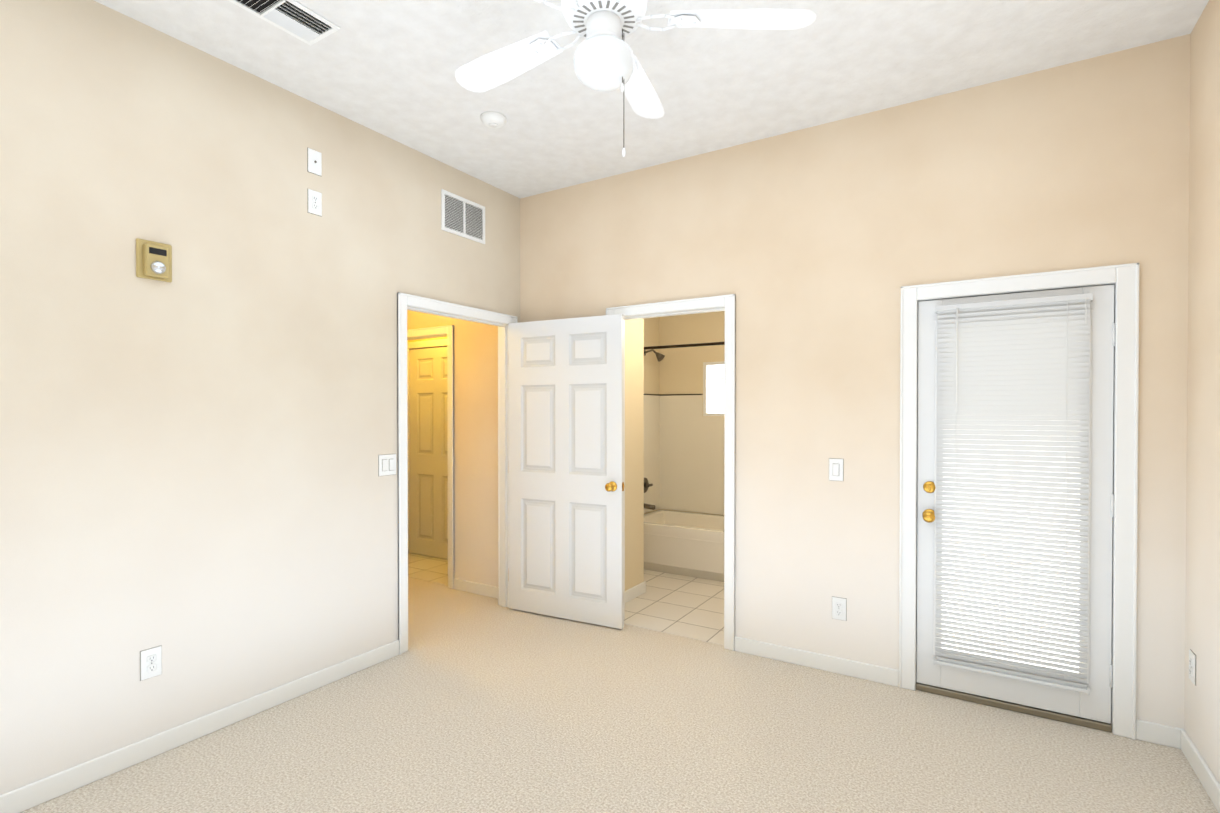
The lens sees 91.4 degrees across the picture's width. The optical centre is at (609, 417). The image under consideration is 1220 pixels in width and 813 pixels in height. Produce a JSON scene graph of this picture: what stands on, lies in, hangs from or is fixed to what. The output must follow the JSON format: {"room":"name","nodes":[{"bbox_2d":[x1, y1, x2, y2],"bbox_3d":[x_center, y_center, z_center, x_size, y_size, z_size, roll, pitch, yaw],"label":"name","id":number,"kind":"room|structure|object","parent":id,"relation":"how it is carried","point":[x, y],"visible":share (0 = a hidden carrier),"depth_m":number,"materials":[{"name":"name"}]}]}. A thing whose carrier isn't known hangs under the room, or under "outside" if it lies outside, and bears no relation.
{"room":"empty bedroom","nodes":[
{"label":"empty bedroom","id":0,"kind":"room"},
{"bbox_2d":[0,0,519,794],"bbox_3d":[-1.771,-0.105,2.696,0.100,2.980,4.050,0,1,32],"label":"wall","id":1,"kind":"structure","parent":0,"point":[198,488],"depth_m":2.54,"materials":[{"name":"paint"}]},
{"bbox_2d":[140,645,161,680],"bbox_3d":[-1.875,1.003,2.435,0.010,0.121,0.075,0,1,32],"label":"outlet","id":2,"kind":"object","parent":1,"relation":"attached to","point":[150,662],"visible":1,"depth_m":2.43,"materials":[{"name":"beige plastic"}]},
{"bbox_2d":[136,238,171,282],"bbox_3d":[-1.842,-0.642,2.424,0.061,0.156,0.124,0,1,32],"label":"fire alarm strobe","id":3,"kind":"object","parent":1,"relation":"attached to","point":[153,260],"visible":1,"depth_m":2.41,"materials":[{"name":"brown plastic"}]},
{"bbox_2d":[0,640,398,812],"bbox_3d":[-1.975,1.347,2.269,0.017,0.085,2.825,0,1,32],"label":"baseboard","id":4,"kind":"structure","parent":1,"relation":"attached to","point":[31,795],"depth_m":2.50,"materials":[{"name":"white wood"}]},
{"bbox_2d":[307,147,321,176],"bbox_3d":[-1.495,-1.298,3.021,0.014,0.121,0.075,0,1,32],"label":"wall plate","id":5,"kind":"object","parent":1,"relation":"attached to","point":[314,161],"visible":1,"depth_m":3.02,"materials":[{"name":"beige plastic"}]},
{"bbox_2d":[307,188,321,216],"bbox_3d":[-1.496,-1.093,3.024,0.010,0.121,0.075,0,1,32],"label":"outlet","id":6,"kind":"object","parent":1,"relation":"attached to","point":[314,202],"visible":1,"depth_m":3.02,"materials":[{"name":"beige plastic"}]},
{"bbox_2d":[378,454,395,475],"bbox_3d":[-1.268,0.269,3.402,0.011,0.121,0.119,0,1,32],"label":"light switch","id":7,"kind":"object","parent":1,"relation":"attached to","point":[386,464],"visible":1,"depth_m":3.40,"materials":[{"name":"beige plastic"}]},
{"bbox_2d":[441,189,484,243],"bbox_3d":[-0.953,-1.308,3.896,0.010,0.255,0.385,0,1,32],"label":"air vent","id":8,"kind":"object","parent":1,"relation":"in","point":[462,217],"visible":1,"depth_m":3.88,"materials":[{"name":"white plastic"}]},
{"bbox_2d":[407,337,446,341],"bbox_3d":[-1.484,0.058,5.669,1.250,2.600,0.100,0,1,32],"label":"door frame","id":9,"kind":"structure","parent":0,"point":[438,338],"depth_m":5.78,"materials":[{"name":"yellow paint"}]},
{"bbox_2d":[409,347,447,558],"bbox_3d":[-1.666,0.336,5.709,0.796,2.020,0.103,0,1,32],"label":"hall door","id":10,"kind":"structure","parent":9,"relation":"in","point":[428,403],"depth_m":5.79,"materials":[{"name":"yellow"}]},
{"bbox_2d":[408,553,447,585],"bbox_3d":[-1.620,1.384,5.442,1.270,0.053,0.690,0,1,32],"label":"floor","id":11,"kind":"structure","parent":0,"point":[428,568],"depth_m":5.37,"materials":[{"name":"tile"}]},
{"bbox_2d":[20,577,1218,812],"bbox_3d":[-0.931,1.415,2.205,5.560,0.050,4.080,0,1,32],"label":"floor carpet","id":12,"kind":"object","parent":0,"point":[472,703],"visible":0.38,"depth_m":2.52,"materials":[{"name":"beige carpet"}]},
{"bbox_2d":[625,319,643,590],"bbox_3d":[-0.171,0.118,4.571,0.660,2.500,0.580,0,1,32],"label":"wall","id":13,"kind":"structure","parent":0,"point":[634,452],"depth_m":4.52,"materials":[{"name":"beige paint"}]},
{"bbox_2d":[625,581,645,602],"bbox_3d":[0.119,1.323,4.410,0.014,0.085,0.594,0,1,32],"label":"baseboard","id":14,"kind":"structure","parent":13,"relation":"attached to","point":[635,591],"depth_m":4.52,"materials":[{"name":"white wood"}]},
{"bbox_2d":[644,317,658,513],"bbox_3d":[0.130,0.109,5.585,0.100,2.500,1.460,0,1,32],"label":"wall","id":15,"kind":"structure","parent":0,"point":[651,362],"depth_m":5.94,"materials":[{"name":"beige paint"}]},
{"bbox_2d":[644,349,664,361],"bbox_3d":[0.424,-0.600,5.737,0.217,0.125,0.084,0,1,32],"label":"shower head","id":16,"kind":"object","parent":15,"relation":"attached to","point":[659,356],"visible":0.83,"depth_m":5.70},
{"bbox_2d":[644,342,724,349],"bbox_3d":[1.015,-0.620,4.910,2.108,0.056,0.056,0,1,32],"label":"curtain rod","id":17,"kind":"object","parent":15,"relation":"attached to","point":[686,345],"depth_m":5.13,"materials":[{"name":"brown metal"}]},
{"bbox_2d":[94,0,1208,198],"bbox_3d":[-0.164,-1.636,1.753,3.810,0.100,4.170,0,1,32],"label":"ceiling","id":18,"kind":"structure","parent":0,"point":[388,68],"depth_m":2.68,"materials":[{"name":"paint"}]},
{"bbox_2d":[228,0,339,45],"bbox_3d":[-1.285,-1.584,2.327,0.210,0.014,0.370,0,1,32],"label":"ceiling vent","id":19,"kind":"object","parent":18,"relation":"in","point":[300,21],"visible":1,"depth_m":2.36,"materials":[{"name":"white plastic"}]},
{"bbox_2d":[480,111,505,127],"bbox_3d":[-0.622,-1.579,3.175,0.136,0.041,0.136,0,1,32],"label":"smoke detector","id":20,"kind":"object","parent":18,"relation":"attached to","point":[491,119],"visible":1,"depth_m":3.14,"materials":[{"name":"white plastic"}]},
{"bbox_2d":[455,0,815,156],"bbox_3d":[-0.055,-1.215,1.960,1.270,0.746,1.307,0,1,32],"label":"fan","id":21,"kind":"object","parent":18,"relation":"hanging from","point":[605,59],"visible":1,"depth_m":1.93,"materials":[{"name":"white plastic"}]},
{"bbox_2d":[624,569,723,645],"bbox_3d":[0.865,1.390,4.686,2.110,0.054,2.030,0,1,32],"label":"floor","id":22,"kind":"structure","parent":0,"point":[684,606],"depth_m":4.29,"materials":[{"name":"beige tile"}]},
{"bbox_2d":[644,510,723,581],"bbox_3d":[0.954,1.151,5.372,1.526,0.419,0.760,0,1,32],"label":"bathtub","id":23,"kind":"object","parent":22,"relation":"on","point":[689,544],"visible":0.4,"depth_m":5.18,"materials":[{"name":"white ceramic"}]},
{"bbox_2d":[659,311,724,515],"bbox_3d":[1.470,0.109,5.552,2.210,2.500,0.100,0,1,32],"label":"wall","id":24,"kind":"structure","parent":0,"point":[680,370],"depth_m":5.92,"materials":[{"name":"beige paint"}]},
{"bbox_2d":[644,394,723,514],"bbox_3d":[0.954,0.352,5.369,1.530,1.167,0.760,0,1,32],"label":"wall surround","id":25,"kind":"object","parent":24,"relation":"attached to","point":[683,454],"visible":0.48,"depth_m":5.91,"materials":[{"name":"beige"}]},
{"bbox_2d":[644,478,654,509],"bbox_3d":[0.380,0.737,5.777,0.117,0.309,0.150,0,1,32],"label":"tub faucet","id":26,"kind":"object","parent":25,"relation":"attached to","point":[647,485],"visible":0.85,"depth_m":5.78,"materials":[{"name":"silver metal"}]},
{"bbox_2d":[703,361,724,416],"bbox_3d":[1.191,-0.277,5.716,0.600,0.530,0.090,0,1,32],"label":"bathroom window","id":27,"kind":"structure","parent":24,"relation":"in","point":[713,386],"depth_m":5.82,"materials":[{"name":"white glass"}]},
{"bbox_2d":[407,34,1190,728],"bbox_3d":[0.056,-0.117,4.015,5.810,2.980,0.120,0,1,32],"label":"wall","id":28,"kind":"structure","parent":0,"point":[813,248],"depth_m":3.16,"materials":[{"name":"paint"}]},
{"bbox_2d":[454,578,497,598],"bbox_3d":[-0.996,1.325,4.604,0.585,0.085,0.014,0,1,32],"label":"baseboard","id":29,"kind":"structure","parent":28,"relation":"attached to","point":[476,588],"depth_m":4.61,"materials":[{"name":"white wood"}]},
{"bbox_2d":[508,314,623,628],"bbox_3d":[-0.302,0.346,4.081,0.920,2.030,0.170,0,1,32],"label":"bedroom door","id":30,"kind":"structure","parent":28,"relation":"in","point":[566,462],"depth_m":4.02,"materials":[{"name":"white wood"}]},
{"bbox_2d":[735,636,898,686],"bbox_3d":[1.112,1.337,3.293,0.880,0.085,0.014,0,1,32],"label":"baseboard","id":31,"kind":"structure","parent":28,"relation":"attached to","point":[889,676],"depth_m":3.26,"materials":[{"name":"white wood"}]},
{"bbox_2d":[829,458,843,480],"bbox_3d":[1.221,0.281,3.218,0.075,0.121,0.011,0,1,32],"label":"light switch","id":32,"kind":"object","parent":28,"relation":"attached to","point":[836,469],"visible":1,"depth_m":3.21,"materials":[{"name":"beige plastic"}]},
{"bbox_2d":[832,596,846,620],"bbox_3d":[1.236,1.031,3.215,0.075,0.121,0.010,0,1,32],"label":"outlet","id":33,"kind":"object","parent":28,"relation":"attached to","point":[839,608],"visible":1,"depth_m":3.21,"materials":[{"name":"beige plastic"}]},
{"bbox_2d":[916,284,1114,723],"bbox_3d":[1.879,0.382,2.809,0.769,1.938,0.112,0,1,32],"label":"exterior door","id":34,"kind":"structure","parent":28,"relation":"in","point":[1095,705],"depth_m":2.76,"materials":[{"name":"white wood"}]},
{"bbox_2d":[933,292,1092,694],"bbox_3d":[1.867,0.336,2.793,0.608,1.776,0.056,0,1,32],"label":"door blinds","id":35,"kind":"object","parent":34,"relation":"attached to","point":[1010,373],"visible":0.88,"depth_m":2.78,"materials":[{"name":"white plastic"}]},
{"bbox_2d":[1184,0,1219,783],"bbox_3d":[1.380,-0.087,0.737,0.100,2.980,4.050,0,1,32],"label":"wall","id":36,"kind":"structure","parent":0,"point":[1202,696],"depth_m":2.29,"materials":[{"name":"paint"}]},
{"bbox_2d":[1164,725,1219,812],"bbox_3d":[1.347,1.360,0.830,0.040,0.085,3.950,0,1,32],"label":"baseboard","id":37,"kind":"structure","parent":36,"relation":"attached to","point":[1175,737],"depth_m":2.33,"materials":[{"name":"white wood"}]},
{"bbox_2d":[1189,649,1195,685],"bbox_3d":[2.342,1.003,2.398,0.010,0.121,0.075,0,1,32],"label":"outlet","id":38,"kind":"object","parent":36,"relation":"attached to","point":[1192,666],"visible":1,"depth_m":2.38,"materials":[{"name":"beige plastic"}]}
]}

